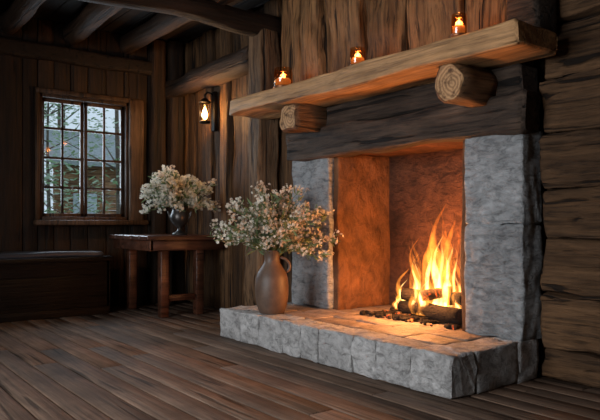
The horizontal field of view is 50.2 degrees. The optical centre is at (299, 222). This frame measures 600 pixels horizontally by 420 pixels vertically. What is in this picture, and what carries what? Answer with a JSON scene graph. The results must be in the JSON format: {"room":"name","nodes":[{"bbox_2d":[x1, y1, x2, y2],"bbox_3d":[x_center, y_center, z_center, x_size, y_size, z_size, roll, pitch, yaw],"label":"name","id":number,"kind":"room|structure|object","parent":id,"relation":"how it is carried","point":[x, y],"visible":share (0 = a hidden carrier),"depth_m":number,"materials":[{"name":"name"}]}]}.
{"room":"traditional dwelling","nodes":[
{"label":"traditional dwelling","id":0,"kind":"room"},
{"bbox_2d":[0,12,167,306],"bbox_3d":[-4.645,-0.775,7.883,7.300,4.150,0.222,0,0,-37],"label":"wall","id":1,"kind":"structure","parent":0,"point":[19,77],"depth_m":8.68,"materials":[{"name":"brown wood"}]},
{"bbox_2d":[0,37,153,76],"bbox_3d":[-4.746,-2.292,7.594,6.794,0.245,0.148,0,0,-37],"label":"wall plate","id":2,"kind":"object","parent":1,"relation":"attached to","point":[8,47],"depth_m":8.77,"materials":[{"name":"brown wood"}]},
{"bbox_2d":[40,93,128,219],"bbox_3d":[-3.059,-0.895,9.052,1.280,1.730,0.190,0,0,-37],"label":"sash","id":3,"kind":"object","parent":1,"relation":"attached to","point":[83,103],"visible":0.91,"depth_m":9.04,"materials":[{"name":"brown wood"}]},
{"bbox_2d":[33,87,147,224],"bbox_3d":[-2.901,-0.895,8.991,1.580,1.850,0.162,0,0,-37],"label":"window frame","id":4,"kind":"structure","parent":1,"relation":"attached to","point":[135,106],"depth_m":9.31,"materials":[{"name":"brown wood"}]},
{"bbox_2d":[0,0,268,43],"bbox_3d":[-1.353,-2.850,3.365,7.500,0.200,11.400,0,0,-37],"label":"ceiling","id":5,"kind":"structure","parent":0,"point":[61,11],"depth_m":8.52,"materials":[{"name":"brown wood"}]},
{"bbox_2d":[0,0,47,32],"bbox_3d":[-0.505,-2.600,3.983,0.273,0.313,11.004,0,0,-37],"label":"ceiling beam","id":6,"kind":"structure","parent":5,"relation":"attached to","point":[18,11],"depth_m":7.73,"materials":[{"name":"brown wood"}]},
{"bbox_2d":[63,4,124,46],"bbox_3d":[0.105,-2.593,4.497,0.289,0.323,11.009,0,0,-37],"label":"ceiling beam","id":7,"kind":"structure","parent":5,"relation":"attached to","point":[92,19],"depth_m":8.10,"materials":[{"name":"brown wood"}]},
{"bbox_2d":[116,0,231,53],"bbox_3d":[0.761,-2.591,4.974,0.292,0.340,11.018,0,0,-37],"label":"ceiling beam","id":8,"kind":"structure","parent":5,"relation":"attached to","point":[155,28],"depth_m":8.54,"materials":[{"name":"brown wood"}]},
{"bbox_2d":[0,302,599,419],"bbox_3d":[-1.353,1.260,3.365,7.600,0.121,11.500,0,0,-37],"label":"floor","id":9,"kind":"structure","parent":0,"point":[123,363],"depth_m":4.71,"materials":[{"name":"brown wood"}]},
{"bbox_2d":[0,250,112,322],"bbox_3d":[-4.499,0.781,7.399,4.550,0.837,0.670,0,0,-37],"label":"bench","id":10,"kind":"object","parent":9,"relation":"on","point":[34,285],"visible":1,"depth_m":8.08,"materials":[{"name":"brown wood"}]},
{"bbox_2d":[149,39,184,303],"bbox_3d":[-1.994,-0.765,9.606,0.524,3.947,0.274,0,0,-37],"label":"post","id":11,"kind":"object","parent":9,"relation":"on","point":[166,146],"depth_m":9.54,"materials":[{"name":"brown wood"}]},
{"bbox_2d":[109,234,226,317],"bbox_3d":[-1.819,0.679,8.730,1.134,1.042,1.320,0,0,-37],"label":"side table","id":12,"kind":"object","parent":9,"relation":"on","point":[162,243],"visible":0.97,"depth_m":8.35,"materials":[{"name":"brown wood"}]},
{"bbox_2d":[139,164,220,234],"bbox_3d":[-1.625,-0.315,8.500,1.081,0.944,1.128,0,0,-37],"label":"flower vase","id":13,"kind":"object","parent":12,"relation":"on","point":[177,194],"visible":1,"depth_m":8.45,"materials":[{"name":"grey metal"}]},
{"bbox_2d":[220,301,538,400],"bbox_3d":[0.739,1.050,6.053,1.672,0.327,3.123,0,0,-37],"label":"hearth","id":14,"kind":"object","parent":9,"relation":"on","point":[435,360],"visible":0.95,"depth_m":5.02,"materials":[{"name":"stone"}]},
{"bbox_2d":[207,180,343,314],"bbox_3d":[-0.331,0.242,6.300,1.315,1.310,1.294,0,0,35],"label":"flower arrangement","id":15,"kind":"object","parent":14,"relation":"on","point":[276,234],"visible":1,"depth_m":6.24,"materials":[{"name":"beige plant"}]},
{"bbox_2d":[359,285,461,329],"bbox_3d":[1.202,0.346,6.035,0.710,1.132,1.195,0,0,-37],"label":"firewood","id":16,"kind":"object","parent":14,"relation":"on","point":[434,306],"visible":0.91,"depth_m":5.91,"materials":[{"name":"brown wood"}]},
{"bbox_2d":[285,63,543,339],"bbox_3d":[1.138,-0.057,6.257,1.036,2.354,3.034,0,0,-37],"label":"fireplace","id":17,"kind":"object","parent":14,"relation":"on","point":[424,191],"visible":0.92,"depth_m":6.28,"materials":[{"name":"grey stone"}]},
{"bbox_2d":[230,17,558,135],"bbox_3d":[0.541,-1.141,5.957,0.596,0.503,3.761,0,0,-37],"label":"mantel shelf","id":18,"kind":"object","parent":17,"relation":"attached to","point":[460,64],"visible":1,"depth_m":5.04,"materials":[{"name":"brown wood"}]},
{"bbox_2d":[273,72,290,87],"bbox_3d":[-0.175,-1.500,6.663,0.208,0.211,0.208,0,0,-37],"label":"candle jar","id":19,"kind":"object","parent":18,"relation":"on","point":[279,81],"visible":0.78,"depth_m":6.59,"materials":[{"name":"orange glass"}]},
{"bbox_2d":[351,52,363,64],"bbox_3d":[0.519,-1.480,5.746,0.153,0.171,0.153,0,0,-37],"label":"candle jar","id":20,"kind":"object","parent":18,"relation":"on","point":[354,60],"visible":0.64,"depth_m":5.70,"materials":[{"name":"orange glass"}]},
{"bbox_2d":[453,20,464,33],"bbox_3d":[1.197,-1.480,4.817,0.123,0.171,0.123,0,0,-37],"label":"candle jar","id":21,"kind":"object","parent":18,"relation":"on","point":[457,28],"visible":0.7,"depth_m":4.78,"materials":[{"name":"orange glass"}]},
{"bbox_2d":[508,0,557,29],"bbox_3d":[1.744,-2.075,4.822,0.315,1.357,0.319,0,0,-37],"label":"post","id":22,"kind":"object","parent":18,"relation":"on","point":[540,12],"visible":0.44,"depth_m":4.70,"materials":[{"name":"brown wood"}]},
{"bbox_2d":[184,0,599,388],"bbox_3d":[1.523,-0.775,5.518,0.313,4.150,11.050,0,0,-37],"label":"wall","id":23,"kind":"structure","parent":0,"point":[568,85],"depth_m":4.83,"materials":[{"name":"brown wood"}]},
{"bbox_2d":[165,51,247,96],"bbox_3d":[-1.193,-2.031,8.787,0.383,0.342,2.416,0,0,-37],"label":"log","id":24,"kind":"object","parent":23,"relation":"attached to","point":[214,72],"depth_m":8.60,"materials":[{"name":"brown wood"}]},
{"bbox_2d":[199,91,217,131],"bbox_3d":[-1.269,-1.545,8.819,0.265,0.550,0.170,0,0,-37],"label":"wall sconce","id":25,"kind":"object","parent":23,"relation":"attached to","point":[214,95],"visible":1,"depth_m":8.84,"materials":[{"name":"black metal"}]},
{"bbox_2d":[246,35,277,304],"bbox_3d":[-0.456,-0.568,7.683,0.340,3.540,0.316,0,0,-37],"label":"trim post","id":26,"kind":"object","parent":23,"relation":"attached to","point":[261,133],"depth_m":7.57,"materials":[{"name":"brown wood"}]},
{"bbox_2d":[279,0,533,97],"bbox_3d":[0.768,-1.993,6.253,0.300,1.586,3.249,0,0,-37],"label":"wall","id":27,"kind":"structure","parent":0,"point":[318,37],"depth_m":6.30,"materials":[{"name":"brown wood"}]},
{"bbox_2d":[82,0,282,41],"bbox_3d":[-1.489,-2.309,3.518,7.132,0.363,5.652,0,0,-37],"label":"ceiling beam","id":28,"kind":"structure","parent":27,"relation":"attached to","point":[245,23],"depth_m":7.06,"materials":[{"name":"brown wood"}]},
{"label":"outside","id":29,"kind":"structure","parent":0,"visible":0},
{"label":"ground","id":30,"kind":"structure","parent":29,"visible":0},
{"bbox_2d":[44,105,58,196],"bbox_3d":[-11.582,-2.696,25.368,5.346,9.010,5.609,0,0,-37],"label":"tree","id":31,"kind":"object","parent":30,"relation":"on","point":[44,105],"visible":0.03,"depth_m":25.57,"materials":[{"name":"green plant"}]},
{"bbox_2d":[44,103,76,211],"bbox_3d":[-11.955,-4.696,31.689,7.322,13.009,7.867,0,0,-37],"label":"tree","id":32,"kind":"object","parent":30,"relation":"on","point":[59,120],"visible":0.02,"depth_m":31.24,"materials":[{"name":"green plant"}]},
{"bbox_2d":[44,105,112,212],"bbox_3d":[-6.627,-2.196,15.440,3.614,8.008,5.418,0,0,-37],"label":"tree","id":33,"kind":"object","parent":30,"relation":"on","point":[65,123],"visible":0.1,"depth_m":14.25,"materials":[{"name":"green plant"}]},
{"bbox_2d":[44,102,115,213],"bbox_3d":[-7.254,-1.696,19.034,4.620,7.008,4.048,0,0,-37],"label":"tree","id":34,"kind":"object","parent":30,"relation":"on","point":[47,111],"visible":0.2,"depth_m":19.36,"materials":[{"name":"green plant"}]},
{"bbox_2d":[44,129,119,213],"bbox_3d":[-6.255,-0.800,23.605,6.500,5.200,2.800,0,0,-37],"label":"cabin","id":35,"kind":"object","parent":30,"relation":"on","point":[98,152],"visible":0.1,"depth_m":21.95,"materials":[{"name":"wood"}]},
{"bbox_2d":[44,110,119,213],"bbox_3d":[-5.073,-2.696,17.254,6.069,9.008,5.405,0,0,-37],"label":"tree","id":36,"kind":"object","parent":30,"relation":"on","point":[117,140],"visible":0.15,"depth_m":17.43,"materials":[{"name":"green plant"}]},
{"bbox_2d":[44,104,119,213],"bbox_3d":[-8.813,-3.197,24.213,5.351,10.007,6.309,0,0,-37],"label":"tree","id":37,"kind":"object","parent":30,"relation":"on","point":[93,108],"visible":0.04,"depth_m":23.91,"materials":[{"name":"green plant"}]}
]}

